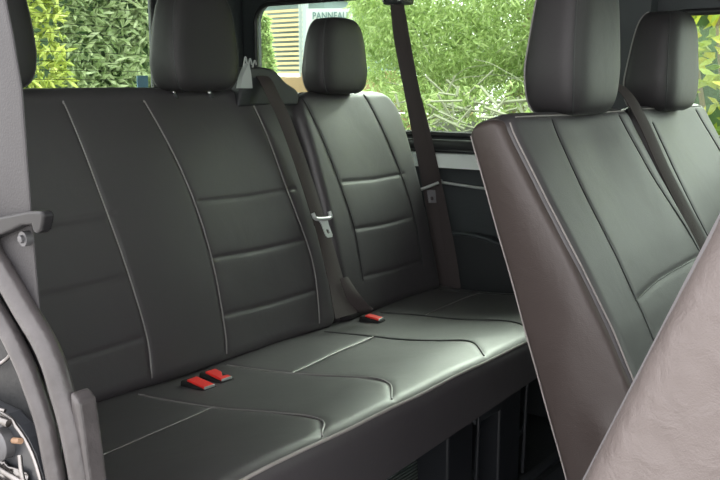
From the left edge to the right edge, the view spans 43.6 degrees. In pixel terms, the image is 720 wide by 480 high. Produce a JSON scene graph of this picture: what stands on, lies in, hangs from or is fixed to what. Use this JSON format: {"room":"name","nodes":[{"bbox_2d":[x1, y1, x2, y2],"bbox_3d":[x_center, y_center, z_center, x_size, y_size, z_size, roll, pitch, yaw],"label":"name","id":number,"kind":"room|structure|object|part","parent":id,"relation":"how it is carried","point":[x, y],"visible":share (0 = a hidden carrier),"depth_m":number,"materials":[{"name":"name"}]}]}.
{"room":"vehicle interior","nodes":[
{"label":"vehicle interior","id":0,"kind":"room"},
{"bbox_2d":[148,0,157,87],"bbox_3d":[-1.029,-0.214,2.675,0.020,1.520,2.030,7,12,36],"label":"wall","id":1,"kind":"structure","parent":0,"point":[154,1],"depth_m":3.03,"materials":[{"name":"grey plastic"}]},
{"bbox_2d":[28,0,156,87],"bbox_3d":[-1.040,-0.636,2.576,0.018,0.467,1.147,7,12,36],"label":"window","id":2,"kind":"structure","parent":1,"relation":"in","point":[151,3],"depth_m":2.84,"materials":[{"name":"clear glass"}]},
{"bbox_2d":[137,75,147,87],"bbox_3d":[-0.729,-0.528,3.017,0.004,0.045,0.045,7,12,36],"label":"sticker","id":3,"kind":"object","parent":2,"relation":"attached to","point":[142,81],"visible":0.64,"depth_m":3.02,"materials":[{"name":"blue"}]},
{"bbox_3d":[-1.038,-0.635,2.574,0.012,0.467,1.147,7,12,36],"label":"frame","id":4,"kind":"part","parent":2,"relation":"part of","materials":[{"name":"black rubber"}]},
{"bbox_2d":[228,0,242,66],"bbox_3d":[-0.546,-0.321,3.251,0.044,1.498,0.348,7,12,36],"label":"trim","id":5,"kind":"structure","parent":1,"relation":"attached to","point":[236,5],"depth_m":3.28,"materials":[{"name":"grey plastic"}]},
{"bbox_2d":[242,0,719,237],"bbox_3d":[0.896,-0.170,2.417,3.470,1.520,0.030,7,12,36],"label":"wall","id":6,"kind":"structure","parent":0,"point":[468,209],"depth_m":2.84,"materials":[{"name":"grey plastic"}]},
{"bbox_2d":[253,0,471,138],"bbox_3d":[0.156,-0.566,2.901,1.355,0.460,0.025,7,12,36],"label":"window","id":7,"kind":"structure","parent":6,"relation":"in","point":[441,134],"depth_m":3.14,"materials":[{"name":"clear glass"}]},
{"bbox_2d":[382,0,413,4],"bbox_3d":[0.119,-0.766,2.841,0.080,0.047,0.077,7,12,36],"label":"anchor","id":8,"kind":"object","parent":6,"relation":"attached to","point":[386,2],"visible":0.91,"depth_m":2.82,"materials":[{"name":"grey plastic"}]},
{"bbox_2d":[390,4,460,287],"bbox_3d":[0.198,-0.298,2.812,0.063,0.901,0.286,-9,13,-42],"label":"belt","id":9,"kind":"object","parent":8,"relation":"hanging from","point":[437,213],"visible":0.94,"depth_m":2.81,"materials":[{"name":"grey fabric"}]},
{"bbox_2d":[421,181,438,202],"bbox_3d":[0.204,-0.148,2.784,0.081,0.067,0.017,0,10,1],"label":"belt tongue","id":10,"kind":"object","parent":9,"relation":"attached to","point":[431,193],"visible":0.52,"depth_m":2.78,"materials":[{"name":"grey metal"}]},
{"bbox_3d":[0.222,-0.135,2.785,0.030,0.039,0.007,0,10,0],"label":"tongue plate","id":11,"kind":"part","parent":10,"relation":"part of","materials":[{"name":"grey metal"}]},
{"bbox_2d":[408,138,473,151],"bbox_3d":[0.782,-0.233,2.446,2.900,0.035,0.044,7,12,36],"label":"window sill","id":12,"kind":"structure","parent":6,"relation":"attached to","point":[439,144],"depth_m":2.79,"materials":[{"name":"black plastic"}]},
{"bbox_2d":[411,151,478,169],"bbox_3d":[0.382,-0.237,2.750,0.800,0.044,0.044,7,12,36],"label":"strip","id":13,"kind":"object","parent":6,"relation":"attached to","point":[444,160],"depth_m":2.81,"materials":[{"name":"silver metal"}]},
{"bbox_2d":[441,179,484,189],"bbox_3d":[0.376,-0.163,2.767,0.356,0.037,0.045,7,12,36],"label":"rail","id":14,"kind":"object","parent":6,"relation":"attached to","point":[442,181],"visible":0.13,"depth_m":2.80,"materials":[{"name":"grey metal"}]},
{"bbox_2d":[452,231,547,417],"bbox_3d":[0.400,0.244,2.806,0.654,0.536,0.063,7,12,36],"label":"wheel arch cover","id":15,"kind":"object","parent":6,"relation":"attached to","point":[482,266],"visible":0.19,"depth_m":2.75,"materials":[{"name":"grey plastic"}]},
{"bbox_2d":[611,0,657,109],"bbox_3d":[0.732,-0.325,2.464,0.150,1.210,0.049,7,12,36],"label":"pillar","id":16,"kind":"structure","parent":6,"relation":"attached to","point":[631,11],"depth_m":2.40,"materials":[{"name":"grey plastic"}]},
{"bbox_2d":[677,7,719,136],"bbox_3d":[1.323,-0.375,2.041,1.303,0.346,0.025,7,12,36],"label":"window","id":17,"kind":"structure","parent":6,"relation":"in","point":[699,11],"depth_m":2.33,"materials":[{"name":"clear glass"}]},
{"bbox_3d":[1.321,-0.375,2.038,1.303,0.346,0.018,7,12,36],"label":"frame","id":18,"kind":"part","parent":17,"relation":"part of","materials":[{"name":"black rubber"}]},
{"bbox_2d":[518,411,561,479],"bbox_3d":[0.351,0.738,1.795,3.420,0.060,2.050,7,12,36],"label":"floor","id":19,"kind":"structure","parent":0,"point":[540,441],"depth_m":2.55,"materials":[{"name":"grey rubber"}]},
{"bbox_2d":[7,0,536,479],"bbox_3d":[-0.104,0.050,2.013,0.824,1.223,1.590,7,12,36],"label":"seat","id":20,"kind":"object","parent":19,"relation":"on","point":[182,242],"visible":0.86,"depth_m":1.96,"materials":[{"name":"black leather"}]},
{"bbox_3d":[-0.483,-0.007,1.946,0.286,0.636,1.045,7,12,36],"label":"double backrest","id":21,"kind":"part","parent":20,"relation":"part of","materials":[{"name":"black leather"}]},
{"bbox_2d":[181,376,216,390],"bbox_3d":[-0.331,0.307,1.845,0.074,0.044,0.040,7,12,36],"label":"belt buckle","id":22,"kind":"object","parent":20,"relation":"attached to","point":[197,383],"visible":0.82,"depth_m":1.83,"materials":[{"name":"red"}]},
{"bbox_2d":[199,369,233,383],"bbox_3d":[-0.302,0.299,1.896,0.074,0.044,0.040,8,13,39],"label":"belt buckle","id":23,"kind":"object","parent":20,"relation":"attached to","point":[213,375],"visible":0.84,"depth_m":1.88,"materials":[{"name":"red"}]},
{"bbox_2d":[236,56,256,87],"bbox_3d":[-0.275,-0.410,2.202,0.015,0.077,0.066,7,12,36],"label":"tag","id":24,"kind":"object","parent":20,"relation":"on","point":[244,80],"visible":0.99,"depth_m":2.19,"materials":[{"name":"grey plastic"}]},
{"bbox_2d":[232,67,297,106],"bbox_3d":[-0.257,-0.390,2.289,0.075,0.097,0.227,7,12,36],"label":"outlet","id":25,"kind":"object","parent":20,"relation":"attached to","point":[256,96],"depth_m":2.24,"materials":[{"name":"grey plastic"}]},
{"bbox_2d":[55,285,536,479],"bbox_3d":[-0.009,0.304,1.983,0.585,0.171,1.590,7,12,36],"label":"seat cushion","id":26,"kind":"object","parent":20,"relation":"on","point":[313,394],"depth_m":1.77,"materials":[{"name":"black leather"}]},
{"bbox_2d":[256,76,372,318],"bbox_3d":[-0.132,-0.112,2.253,0.319,0.621,0.108,2,10,10],"label":"belt","id":27,"kind":"object","parent":20,"relation":"hanging from","point":[346,300],"visible":0.91,"depth_m":2.26,"materials":[{"name":"grey fabric"}]},
{"bbox_2d":[311,211,332,237],"bbox_3d":[-0.092,-0.038,2.256,0.022,0.068,0.076,7,12,36],"label":"belt tongue","id":28,"kind":"object","parent":27,"relation":"attached to","point":[323,221],"visible":1,"depth_m":2.26,"materials":[{"name":"grey metal"}]},
{"bbox_3d":[-0.087,-0.030,2.260,0.017,0.051,0.041,7,12,36],"label":"tongue plate","id":29,"kind":"part","parent":28,"relation":"part of","materials":[{"name":"grey metal"}]},
{"bbox_3d":[-0.006,-0.107,2.568,0.283,0.624,0.475,7,12,36],"label":"single backrest","id":30,"kind":"part","parent":20,"relation":"part of","materials":[{"name":"black leather"}]},
{"bbox_2d":[359,314,384,322],"bbox_3d":[0.032,0.217,2.356,0.064,0.043,0.036,6,11,31],"label":"belt buckle","id":31,"kind":"object","parent":20,"relation":"attached to","point":[371,318],"visible":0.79,"depth_m":2.34,"materials":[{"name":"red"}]},
{"bbox_3d":[0.193,0.521,2.088,0.095,0.270,0.110,7,12,36],"label":"leg","id":32,"kind":"part","parent":20,"relation":"part of","materials":[{"name":"grey paint"}]},
{"bbox_3d":[0.274,0.508,2.103,0.015,0.250,0.010,7,12,36],"label":"rod","id":33,"kind":"part","parent":20,"relation":"part of","materials":[{"name":"grey paint"}]},
{"bbox_3d":[0.337,0.488,2.277,0.095,0.270,0.110,7,12,36],"label":"leg","id":34,"kind":"part","parent":20,"relation":"part of","materials":[{"name":"grey paint"}]},
{"bbox_3d":[0.420,0.475,2.294,0.015,0.250,0.010,7,12,36],"label":"rod","id":35,"kind":"part","parent":20,"relation":"part of","materials":[{"name":"grey paint"}]},
{"bbox_2d":[387,460,417,479],"bbox_3d":[0.145,0.600,2.405,0.300,0.006,0.480,7,12,36],"label":"floor mat","id":36,"kind":"object","parent":19,"relation":"on","point":[410,472],"visible":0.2,"depth_m":2.34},
{"bbox_2d":[517,450,564,479],"bbox_3d":[0.583,0.596,2.387,0.180,0.020,0.500,7,12,36],"label":"track","id":37,"kind":"object","parent":19,"relation":"on","point":[553,459],"visible":0.1,"depth_m":2.34,"materials":[{"name":"black metal"}]},
{"bbox_2d":[470,0,699,479],"bbox_3d":[0.597,0.138,1.500,0.718,1.224,0.541,7,12,36],"label":"passenger seat","id":38,"kind":"object","parent":19,"relation":"on","point":[597,250],"visible":0.82,"depth_m":1.43,"materials":[{"name":"black leather"}]},
{"bbox_3d":[0.323,0.149,1.386,0.370,0.659,0.028,7,12,36],"label":"panel","id":39,"kind":"part","parent":38,"relation":"part of","materials":[{"name":"black leather"}]},
{"bbox_3d":[0.481,0.111,1.595,0.386,0.670,0.524,7,12,36],"label":"backrest","id":40,"kind":"part","parent":38,"relation":"part of","materials":[{"name":"black leather"}]},
{"bbox_2d":[618,84,705,249],"bbox_3d":[0.609,-0.069,1.814,0.358,0.488,0.051,8,12,39],"label":"belt","id":41,"kind":"object","parent":38,"relation":"attached to","point":[651,140],"visible":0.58,"depth_m":1.80,"materials":[{"name":"grey fabric"}]},
{"bbox_2d":[582,213,719,479],"bbox_3d":[0.440,0.345,0.972,0.460,0.992,0.502,7,12,36],"label":"passenger seat","id":42,"kind":"object","parent":19,"relation":"on","point":[666,426],"visible":1,"depth_m":0.76,"materials":[{"name":"brown leather"}]},
{"bbox_2d":[621,11,719,239],"bbox_3d":[0.925,0.095,1.929,0.711,1.162,0.475,7,12,36],"label":"passenger seat","id":43,"kind":"object","parent":19,"relation":"on","point":[662,69],"visible":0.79,"depth_m":1.93,"materials":[{"name":"black leather"}]},
{"bbox_3d":[0.801,0.039,2.014,0.387,0.672,0.475,7,12,36],"label":"backrest","id":44,"kind":"part","parent":43,"relation":"part of","materials":[{"name":"black leather"}]},
{"label":"outside","id":45,"kind":"structure","parent":0,"visible":0},
{"bbox_3d":[6.018,0.355,8.163,80.000,0.050,70.000,7,12,36],"label":"ground","id":46,"kind":"structure","parent":45,"visible":0},
{"bbox_2d":[25,0,78,87],"bbox_3d":[-2.423,-0.697,4.928,1.326,3.063,1.430,7,12,36],"label":"hedge","id":47,"kind":"object","parent":46,"relation":"on","point":[54,65],"visible":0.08,"depth_m":5.00,"materials":[{"name":"green plant"}]},
{"bbox_2d":[30,0,150,87],"bbox_3d":[-1.730,-0.870,5.979,1.304,3.091,1.328,7,12,36],"label":"hedge","id":48,"kind":"object","parent":46,"relation":"on","point":[104,73],"visible":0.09,"depth_m":5.44,"materials":[{"name":"green plant"}]},
{"bbox_2d":[261,11,281,77],"bbox_3d":[-0.868,-0.867,8.129,0.758,2.369,0.780,7,12,36],"label":"conical shrub","id":49,"kind":"object","parent":46,"relation":"on","point":[268,61],"visible":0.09,"depth_m":7.94,"materials":[{"name":"green plant"}]},
{"bbox_2d":[298,4,351,76],"bbox_3d":[-0.422,-1.601,11.149,0.659,2.800,0.139,0,10,-1],"label":"shop sign","id":50,"kind":"object","parent":46,"relation":"on","point":[311,14],"visible":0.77,"depth_m":10.95,"materials":[{"name":"grey"}]},
{"bbox_3d":[-0.731,-1.608,11.189,0.044,2.800,0.042,7,12,36],"label":"post","id":51,"kind":"part","parent":50,"relation":"part of","materials":[{"name":"grey metal"}]},
{"bbox_2d":[265,1,414,74],"bbox_3d":[-2.301,-3.254,19.273,6.200,3.320,3.550,7,12,36],"label":"building","id":52,"kind":"structure","parent":46,"relation":"on","point":[285,27],"depth_m":16.52,"materials":[{"name":"grey"}]},
{"bbox_3d":[-0.967,-2.661,16.163,0.060,3.200,0.100,7,12,36],"label":"corner post","id":53,"kind":"part","parent":52,"relation":"part of","materials":[{"name":"grey paint"}]},
{"bbox_2d":[279,74,403,113],"bbox_3d":[-0.745,-1.491,13.246,3.436,1.876,1.640,7,12,36],"label":"car","id":54,"kind":"object","parent":46,"relation":"on","point":[281,75],"visible":0.02,"depth_m":12.54,"materials":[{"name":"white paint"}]},
{"bbox_2d":[281,71,474,129],"bbox_3d":[-0.263,-0.844,9.540,3.290,1.850,0.130,7,12,36],"label":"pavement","id":55,"kind":"structure","parent":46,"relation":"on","point":[296,83],"depth_m":9.60,"materials":[{"name":"beige concrete"}]},
{"bbox_2d":[343,0,534,121],"bbox_3d":[1.416,-1.264,6.675,3.917,3.656,2.256,6,11,29],"label":"bush","id":56,"kind":"object","parent":46,"relation":"on","point":[465,55],"visible":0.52,"depth_m":6.46,"materials":[{"name":"green plant"}]},
{"bbox_2d":[361,70,532,131],"bbox_3d":[0.842,-0.224,6.053,3.082,1.802,1.395,7,12,36],"label":"brush pile","id":57,"kind":"object","parent":46,"relation":"on","point":[456,125],"visible":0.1,"depth_m":5.84,"materials":[{"name":"grey"}]},
{"bbox_2d":[692,15,719,134],"bbox_3d":[1.734,-0.234,3.962,1.625,2.529,1.127,7,12,36],"label":"bush","id":58,"kind":"object","parent":46,"relation":"on","point":[708,26],"visible":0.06,"depth_m":3.67,"materials":[{"name":"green plant"}]},
{"bbox_3d":[-1.016,-0.014,1.505,1.430,1.520,0.050,7,12,36],"label":"wall","id":59,"kind":"structure","parent":0,"visible":0},
{"bbox_2d":[0,355,9,365],"bbox_3d":[-0.375,0.122,0.926,0.077,0.041,0.007,7,12,36],"label":"rod","id":60,"kind":"object","parent":59,"relation":"attached to","point":[7,357],"visible":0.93,"depth_m":0.91,"materials":[{"name":"metal"}]},
{"bbox_2d":[0,401,44,479],"bbox_3d":[-0.371,0.230,0.930,0.167,0.133,0.038,7,12,36],"label":"door lock","id":61,"kind":"object","parent":59,"relation":"attached to","point":[20,456],"visible":0.98,"depth_m":0.90,"materials":[{"name":"grey paint"}]},
{"bbox_3d":[-0.375,0.179,0.913,0.057,0.012,0.013,7,12,34],"label":"lever","id":62,"kind":"part","parent":61,"relation":"part of","materials":[{"name":"metal"}]},
{"bbox_3d":[-0.372,0.232,0.921,0.081,0.019,0.012,7,12,36],"label":"lever","id":63,"kind":"part","parent":61,"relation":"part of","materials":[{"name":"metal"}]},
{"bbox_3d":[-0.372,0.260,0.929,0.124,0.070,0.010,7,12,36],"label":"plate","id":64,"kind":"part","parent":61,"relation":"part of","materials":[{"name":"metal"}]},
{"bbox_3d":[-0.331,0.238,0.889,0.021,0.052,0.009,6,11,29],"label":"lever","id":65,"kind":"part","parent":61,"relation":"part of","materials":[{"name":"metal"}]},
{"bbox_2d":[0,0,46,391],"bbox_3d":[-0.430,0.073,1.028,0.352,1.526,0.098,7,12,36],"label":"pillar","id":66,"kind":"structure","parent":59,"relation":"attached to","point":[15,188],"depth_m":0.88,"materials":[{"name":"grey plastic"}]},
{"bbox_2d":[0,210,53,245],"bbox_3d":[-0.337,-0.013,0.883,0.115,0.042,0.015,7,12,36],"label":"door hinge","id":67,"kind":"object","parent":66,"relation":"attached to","point":[41,221],"depth_m":0.86,"materials":[{"name":"grey metal"}]},
{"bbox_2d":[18,231,33,245],"bbox_3d":[-0.327,-0.002,0.881,0.015,0.015,0.008,7,12,36],"label":"washer","id":68,"kind":"object","parent":67,"relation":"in","point":[25,238],"depth_m":0.88,"materials":[{"name":"grey metal"}]},
{"bbox_2d":[0,293,67,479],"bbox_3d":[-0.406,0.341,1.033,0.395,0.980,0.054,7,12,36],"label":"door frame","id":69,"kind":"structure","parent":59,"relation":"attached to","point":[11,392],"depth_m":0.93,"materials":[{"name":"black paint"}]},
{"bbox_2d":[0,243,105,479],"bbox_3d":[-0.351,0.330,0.953,0.251,0.830,0.035,7,12,36],"label":"door frame","id":70,"kind":"structure","parent":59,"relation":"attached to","point":[76,412],"depth_m":0.88,"materials":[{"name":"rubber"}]}
]}

